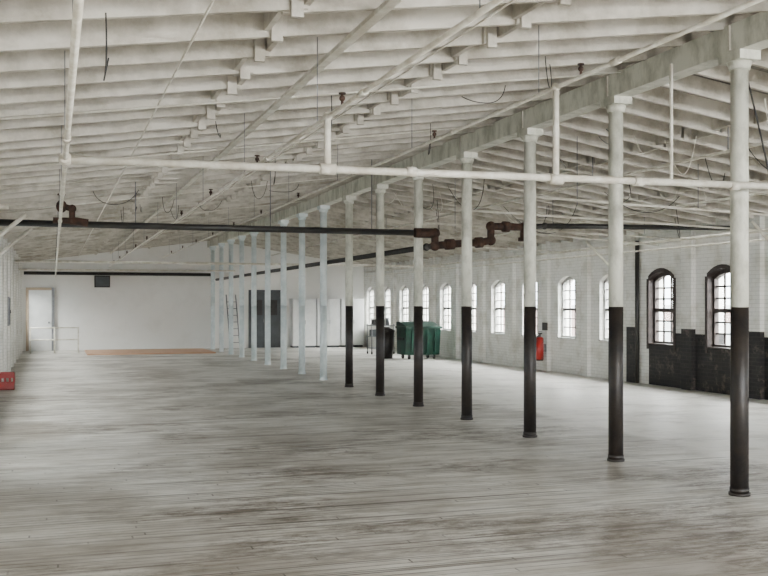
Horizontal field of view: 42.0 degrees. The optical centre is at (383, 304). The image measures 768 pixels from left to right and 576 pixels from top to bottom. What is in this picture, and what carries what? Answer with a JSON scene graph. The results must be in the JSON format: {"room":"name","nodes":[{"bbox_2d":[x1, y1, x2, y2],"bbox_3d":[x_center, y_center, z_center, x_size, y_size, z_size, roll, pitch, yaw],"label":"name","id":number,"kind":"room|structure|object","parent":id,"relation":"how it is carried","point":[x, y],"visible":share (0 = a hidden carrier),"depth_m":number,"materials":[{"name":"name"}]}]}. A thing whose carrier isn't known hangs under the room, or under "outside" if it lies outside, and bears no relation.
{"room":"empty industrial warehouse","nodes":[
{"label":"empty industrial warehouse","id":0,"kind":"room"},
{"bbox_2d":[0,231,21,381],"bbox_3d":[-6.604,-0.025,15.879,0.500,3.450,44.300,0,0,-18],"label":"wall","id":1,"kind":"structure","parent":0,"point":[10,276],"depth_m":25.53,"materials":[{"name":"white paint"}]},
{"bbox_2d":[7,297,10,325],"bbox_3d":[-9.053,-0.500,23.996,0.188,2.000,0.250,0,0,-18],"label":"electrical panel","id":2,"kind":"object","parent":1,"relation":"attached to","point":[8,298],"visible":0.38,"depth_m":23.89,"materials":[{"name":"grey metal"}]},
{"bbox_2d":[0,204,32,255],"bbox_3d":[-5.867,0.126,15.544,0.710,3.147,4.059,0,0,-18],"label":"riser pipe","id":3,"kind":"object","parent":1,"relation":"attached to","point":[2,206],"visible":0.95,"depth_m":14.20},
{"bbox_2d":[22,241,363,350],"bbox_3d":[-7.192,-0.500,39.216,14.050,4.400,0.380,0,0,-18],"label":"wall","id":4,"kind":"structure","parent":0,"point":[135,312],"depth_m":38.48,"materials":[{"name":"white paint"}]},
{"bbox_2d":[26,287,53,350],"bbox_3d":[-12.758,0.525,37.111,1.000,2.350,0.115,0,0,-18],"label":"door","id":5,"kind":"structure","parent":4,"relation":"in","point":[39,300],"depth_m":37.11,"materials":[{"name":"beige paint"}]},
{"bbox_2d":[94,275,109,286],"bbox_3d":[-10.596,-0.880,37.581,0.560,0.440,0.545,0,0,-18],"label":"vent","id":6,"kind":"object","parent":4,"relation":"attached to","point":[99,281],"visible":1,"depth_m":37.32,"materials":[{"name":"grey metal"}]},
{"bbox_2d":[248,290,280,347],"bbox_3d":[-4.732,0.550,39.785,1.320,2.300,0.082,0,0,-18],"label":"door","id":7,"kind":"structure","parent":4,"relation":"in","point":[275,294],"depth_m":39.78,"materials":[{"name":"black paint"}]},
{"bbox_2d":[0,346,767,575],"bbox_3d":[-0.172,1.850,18.008,14.050,0.300,45.060,0,0,-18],"label":"floor","id":8,"kind":"structure","parent":0,"point":[218,463],"depth_m":10.15,"materials":[{"name":"grey wood"}]},
{"bbox_2d":[0,372,14,389],"bbox_3d":[-7.587,1.530,20.136,0.290,0.340,0.400,0,0,-18],"label":"plastic crate","id":9,"kind":"object","parent":8,"relation":"on","point":[4,385],"visible":1,"depth_m":19.96,"materials":[{"name":"red paint"}]},
{"bbox_2d":[29,327,78,353],"bbox_3d":[-11.579,1.235,35.142,1.717,0.930,0.120,0,0,-18],"label":"guard rail","id":10,"kind":"object","parent":8,"relation":"on","point":[54,339],"visible":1,"depth_m":35.09,"materials":[{"name":"white metal"}]},
{"bbox_2d":[84,348,215,354],"bbox_3d":[-8.464,1.675,35.962,4.330,0.050,3.200,0,0,-18],"label":"sheets","id":11,"kind":"object","parent":8,"relation":"on","point":[184,350],"visible":1,"depth_m":35.48,"materials":[{"name":"beige wood"}]},
{"bbox_2d":[209,246,215,348],"bbox_3d":[-6.577,-0.275,38.424,0.220,3.950,0.300,0,0,-18],"label":"support column","id":12,"kind":"structure","parent":8,"relation":"on","point":[212,248],"depth_m":38.36,"materials":[{"name":"white paint"}]},
{"bbox_2d":[218,243,224,351],"bbox_3d":[-5.927,-0.275,36.458,0.220,3.950,0.300,0,0,-18],"label":"support column","id":13,"kind":"structure","parent":8,"relation":"on","point":[221,245],"depth_m":36.40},
{"bbox_2d":[227,239,234,353],"bbox_3d":[-5.276,-0.275,34.493,0.220,3.950,0.300,0,0,-18],"label":"support column","id":14,"kind":"structure","parent":8,"relation":"on","point":[230,241],"depth_m":34.42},
{"bbox_2d":[226,295,238,342],"bbox_3d":[-5.862,0.650,38.825,0.413,2.119,1.040,0,0,-18],"label":"ladder","id":15,"kind":"object","parent":8,"relation":"on","point":[226,295],"visible":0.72,"depth_m":38.88,"materials":[{"name":"grey metal"}]},
{"bbox_2d":[238,235,245,356],"bbox_3d":[-4.626,-0.275,32.528,0.220,3.950,0.300,0,0,-18],"label":"support column","id":16,"kind":"structure","parent":8,"relation":"on","point":[241,238],"depth_m":32.46,"materials":[{"name":"white metal"}]},
{"bbox_2d":[249,232,257,360],"bbox_3d":[-3.975,-0.275,30.563,0.220,3.950,0.300,0,0,-18],"label":"support column","id":17,"kind":"structure","parent":8,"relation":"on","point":[253,234],"depth_m":30.49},
{"bbox_2d":[264,232,270,364],"bbox_3d":[-3.325,-0.275,28.598,0.220,3.950,0.300,0,0,-18],"label":"support column","id":18,"kind":"structure","parent":8,"relation":"on","point":[267,234],"depth_m":28.52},
{"bbox_2d":[278,220,288,368],"bbox_3d":[-2.674,-0.275,26.633,0.220,3.950,0.300,0,0,-18],"label":"support column","id":19,"kind":"structure","parent":8,"relation":"on","point":[281,222],"depth_m":26.56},
{"bbox_2d":[296,213,307,373],"bbox_3d":[-2.024,-0.275,24.668,0.220,3.950,0.300,0,0,-18],"label":"support column","id":20,"kind":"structure","parent":8,"relation":"on","point":[301,216],"depth_m":24.60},
{"bbox_2d":[289,299,315,347],"bbox_3d":[-3.244,0.725,39.970,0.960,1.950,0.630,0,0,-18],"label":"storage cabinet","id":21,"kind":"object","parent":8,"relation":"on","point":[310,304],"visible":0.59,"depth_m":39.75,"materials":[{"name":"grey metal"}]},
{"bbox_2d":[317,205,329,379],"bbox_3d":[-1.373,-0.275,22.702,0.220,3.950,0.300,0,0,-18],"label":"support column","id":22,"kind":"structure","parent":8,"relation":"on","point":[323,209],"depth_m":22.64,"materials":[{"name":"white metal"}]},
{"bbox_2d":[315,299,339,347],"bbox_3d":[-2.295,0.725,40.284,0.960,1.950,0.630,0,0,-18],"label":"storage cabinet","id":23,"kind":"object","parent":8,"relation":"on","point":[333,305],"visible":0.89,"depth_m":40.04,"materials":[{"name":"grey metal"}]},
{"bbox_2d":[342,196,355,386],"bbox_3d":[-0.723,-0.275,20.737,0.220,3.950,0.300,0,0,-18],"label":"support column","id":24,"kind":"structure","parent":8,"relation":"on","point":[348,200],"depth_m":20.67,"materials":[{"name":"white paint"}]},
{"bbox_2d":[339,299,363,346],"bbox_3d":[-1.346,0.725,40.599,0.960,1.950,0.630,0,0,-18],"label":"storage cabinet","id":25,"kind":"object","parent":8,"relation":"on","point":[358,304],"visible":0.57,"depth_m":40.38,"materials":[{"name":"grey metal"}]},
{"bbox_2d":[372,184,387,395],"bbox_3d":[-0.072,-0.275,18.772,0.220,3.950,0.300,0,0,-18],"label":"support column","id":26,"kind":"structure","parent":8,"relation":"on","point":[380,189],"depth_m":18.70,"materials":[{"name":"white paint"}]},
{"bbox_2d":[366,318,394,353],"bbox_3d":[-0.117,1.075,34.722,0.860,1.250,0.598,0,0,-18],"label":"utility cart","id":27,"kind":"object","parent":8,"relation":"on","point":[372,332],"visible":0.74,"depth_m":34.60,"materials":[{"name":"grey metal"}]},
{"bbox_2d":[384,327,394,358],"bbox_3d":[0.051,1.200,31.828,0.600,1.000,0.600,0,0,-18],"label":"trash can","id":28,"kind":"object","parent":8,"relation":"on","point":[388,332],"visible":0.59,"depth_m":31.61,"materials":[{"name":"black paint"}]},
{"bbox_2d":[412,176,423,406],"bbox_3d":[0.578,-0.275,16.807,0.220,3.950,0.300,0,0,-18],"label":"support column","id":29,"kind":"structure","parent":8,"relation":"on","point":[418,181],"depth_m":16.74,"materials":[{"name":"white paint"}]},
{"bbox_2d":[215,221,729,280],"bbox_3d":[-0.167,-1.189,28.701,6.321,0.572,23.600,0,0,-18],"label":"piping","id":30,"kind":"object","parent":29,"relation":"attached to","point":[433,233],"visible":0.91,"depth_m":17.35,"materials":[{"name":"metal"}]},
{"bbox_2d":[395,321,441,358],"bbox_3d":[1.093,1.115,31.641,1.250,1.170,1.020,0,0,-18],"label":"dumpster","id":31,"kind":"object","parent":8,"relation":"on","point":[405,330],"visible":0.93,"depth_m":31.31,"materials":[{"name":"green plastic"}]},
{"bbox_2d":[456,152,477,419],"bbox_3d":[1.228,-0.275,14.842,0.220,3.950,0.300,0,0,-18],"label":"support column","id":32,"kind":"structure","parent":8,"relation":"on","point":[466,159],"depth_m":14.77,"materials":[{"name":"white metal"}]},
{"bbox_2d":[517,128,542,437],"bbox_3d":[1.879,-0.275,12.877,0.220,3.950,0.300,0,0,-18],"label":"support column","id":33,"kind":"structure","parent":8,"relation":"on","point":[529,136],"depth_m":12.81,"materials":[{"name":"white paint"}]},
{"bbox_2d":[600,95,631,461],"bbox_3d":[2.529,-0.275,10.912,0.220,3.950,0.300,0,0,-18],"label":"support column","id":34,"kind":"structure","parent":8,"relation":"on","point":[615,106],"depth_m":10.84,"materials":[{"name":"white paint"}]},
{"bbox_2d":[718,48,760,496],"bbox_3d":[3.180,-0.275,8.946,0.220,3.950,0.300,0,0,-18],"label":"support column","id":35,"kind":"structure","parent":8,"relation":"on","point":[738,62],"depth_m":8.88,"materials":[{"name":"white paint"},{"name":"black paint"},{"name":"metal"}]},
{"bbox_2d":[0,0,767,264],"bbox_3d":[-0.182,-2.118,18.036,13.290,1.164,44.080,0,0,-18],"label":"ceiling joists","id":36,"kind":"object","parent":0,"point":[242,49],"depth_m":11.01,"materials":[{"name":"white wood"}]},
{"bbox_2d":[110,0,401,253],"bbox_3d":[-3.419,-1.954,16.933,0.070,0.032,44.300,0,0,-18],"label":"batten","id":37,"kind":"object","parent":36,"relation":"attached to","point":[387,5],"depth_m":8.71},
{"bbox_2d":[364,212,767,399],"bbox_3d":[6.269,-0.025,20.140,0.480,3.450,44.300,0,0,-18],"label":"wall","id":38,"kind":"structure","parent":0,"point":[688,367],"depth_m":23.57,"materials":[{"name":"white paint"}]},
{"bbox_2d":[370,288,373,324],"bbox_3d":[-0.466,0.060,40.326,0.240,1.560,0.920,0,0,-18],"label":"window","id":39,"kind":"structure","parent":38,"relation":"in","point":[371,289],"depth_m":40.73,"materials":[{"name":"clear glass"}]},
{"bbox_2d":[384,287,389,326],"bbox_3d":[0.172,0.060,38.399,0.240,1.560,0.920,0,0,-18],"label":"window","id":40,"kind":"structure","parent":38,"relation":"in","point":[387,288],"depth_m":38.81,"materials":[{"name":"clear glass"}]},
{"bbox_2d":[403,286,407,321],"bbox_3d":[0.810,0.060,36.472,0.240,1.560,0.920,0,0,-18],"label":"window","id":41,"kind":"structure","parent":38,"relation":"in","point":[405,301],"depth_m":36.87,"materials":[{"name":"clear glass"}]},
{"bbox_2d":[423,285,427,320],"bbox_3d":[1.448,0.060,34.545,0.240,1.560,0.920,0,0,-18],"label":"window","id":42,"kind":"structure","parent":38,"relation":"in","point":[424,286],"depth_m":34.84,"materials":[{"name":"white glass"}]},
{"bbox_2d":[441,284,450,330],"bbox_3d":[2.086,0.060,32.618,0.240,1.560,0.920,0,0,-18],"label":"window","id":43,"kind":"structure","parent":38,"relation":"in","point":[446,286],"depth_m":33.02,"materials":[{"name":"clear glass"}]},
{"bbox_2d":[472,282,475,332],"bbox_3d":[2.724,0.060,30.691,0.240,1.560,0.920,0,0,-18],"label":"window","id":44,"kind":"structure","parent":38,"relation":"in","point":[473,284],"depth_m":30.84,"materials":[{"name":"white glass"}]},
{"bbox_2d":[490,281,504,334],"bbox_3d":[3.362,0.060,28.763,0.240,1.560,0.920,0,0,-18],"label":"window","id":45,"kind":"structure","parent":38,"relation":"in","point":[499,283],"depth_m":29.00,"materials":[{"name":"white glass"}]},
{"bbox_2d":[271,126,767,382],"bbox_3d":[3.278,-0.337,19.255,5.926,4.074,42.500,0,0,-18],"label":"conduit","id":46,"kind":"object","parent":38,"relation":"attached to","point":[683,207],"visible":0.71,"depth_m":19.29,"materials":[{"name":"grey metal"}]},
{"bbox_2d":[521,283,537,336],"bbox_3d":[4.000,0.060,26.836,0.240,1.560,0.920,0,0,-18],"label":"window","id":47,"kind":"structure","parent":38,"relation":"in","point":[537,283],"depth_m":26.71,"materials":[{"name":"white glass"}]},
{"bbox_2d":[536,322,547,360],"bbox_3d":[4.027,0.940,25.728,0.255,0.980,0.299,0,0,-18],"label":"fire extinguisher","id":48,"kind":"object","parent":38,"relation":"attached to","point":[540,346],"visible":0.97,"depth_m":25.64,"materials":[{"name":"red paint"}]},
{"bbox_2d":[557,276,575,338],"bbox_3d":[4.638,0.060,24.909,0.240,1.560,0.920,0,0,-18],"label":"window","id":49,"kind":"structure","parent":38,"relation":"in","point":[567,280],"depth_m":25.09,"materials":[{"name":"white glass"}]},
{"bbox_2d":[599,277,607,341],"bbox_3d":[5.276,0.060,22.982,0.240,1.560,0.920,0,0,-18],"label":"window","id":50,"kind":"structure","parent":38,"relation":"in","point":[606,279],"depth_m":23.39,"materials":[{"name":"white glass"}]},
{"bbox_2d":[646,268,675,350],"bbox_3d":[5.913,0.080,21.055,0.240,1.720,1.040,0,0,-18],"label":"window","id":51,"kind":"structure","parent":38,"relation":"in","point":[652,283],"depth_m":21.34,"materials":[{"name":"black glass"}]},
{"bbox_2d":[705,264,729,352],"bbox_3d":[6.551,0.080,19.128,0.240,1.720,1.040,0,0,-18],"label":"window","id":52,"kind":"structure","parent":38,"relation":"in","point":[712,310],"depth_m":19.51,"materials":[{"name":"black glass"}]},
{"bbox_2d":[660,12,767,109],"bbox_3d":[-0.172,-2.275,18.008,14.050,1.150,45.060,0,0,-18],"label":"ceiling","id":53,"kind":"structure","parent":0,"point":[752,67],"depth_m":11.16,"materials":[{"name":"white wood"}]},
{"bbox_2d":[0,159,413,235],"bbox_3d":[-2.713,-1.819,15.644,6.683,1.337,0.328,0,0,-18],"label":"pipe","id":54,"kind":"object","parent":53,"relation":"hanging from","point":[72,221],"visible":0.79,"depth_m":15.53,"materials":[{"name":"grey metal"}]},
{"bbox_2d":[15,260,445,275],"bbox_3d":[-5.652,-1.175,34.562,13.030,0.200,9.245,0,0,-18],"label":"pipes","id":55,"kind":"object","parent":53,"relation":"hanging from","point":[38,261],"visible":0.89,"depth_m":31.70,"materials":[{"name":"metal"}]},
{"bbox_2d":[0,0,767,276],"bbox_3d":[-0.173,-1.710,18.008,12.991,1.517,44.100,0,0,-18],"label":"pipes","id":56,"kind":"object","parent":53,"relation":"hanging from","point":[65,159],"visible":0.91,"depth_m":7.81,"materials":[{"name":"grey metal"}]},
{"bbox_2d":[93,13,767,237],"bbox_3d":[1.196,-1.372,15.193,11.250,2.008,16.355,0,0,-18],"label":"hanging cables","id":57,"kind":"object","parent":53,"relation":"hanging from","point":[106,59],"visible":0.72,"depth_m":13.18,"materials":[{"name":"black rubber"}]},
{"bbox_2d":[207,12,767,246],"bbox_3d":[0.146,-2.375,18.113,0.230,0.250,44.300,0,0,-18],"label":"ridge beam","id":58,"kind":"structure","parent":53,"relation":"attached to","point":[699,54],"depth_m":11.46,"materials":[{"name":"white wood"}]},
{"label":"outside","id":59,"kind":"structure","parent":0,"visible":0},
{"bbox_3d":[6.384,7.800,28.447,150.000,0.200,130.000,0,0,-18],"label":"ground","id":60,"kind":"structure","parent":59,"visible":0},
{"bbox_2d":[475,305,729,344],"bbox_3d":[21.479,3.850,33.443,10.200,7.700,70.000,0,0,-18],"label":"neighbouring building","id":61,"kind":"structure","parent":60,"relation":"on","point":[667,314],"depth_m":44.56,"materials":[{"name":"white"}]}
]}

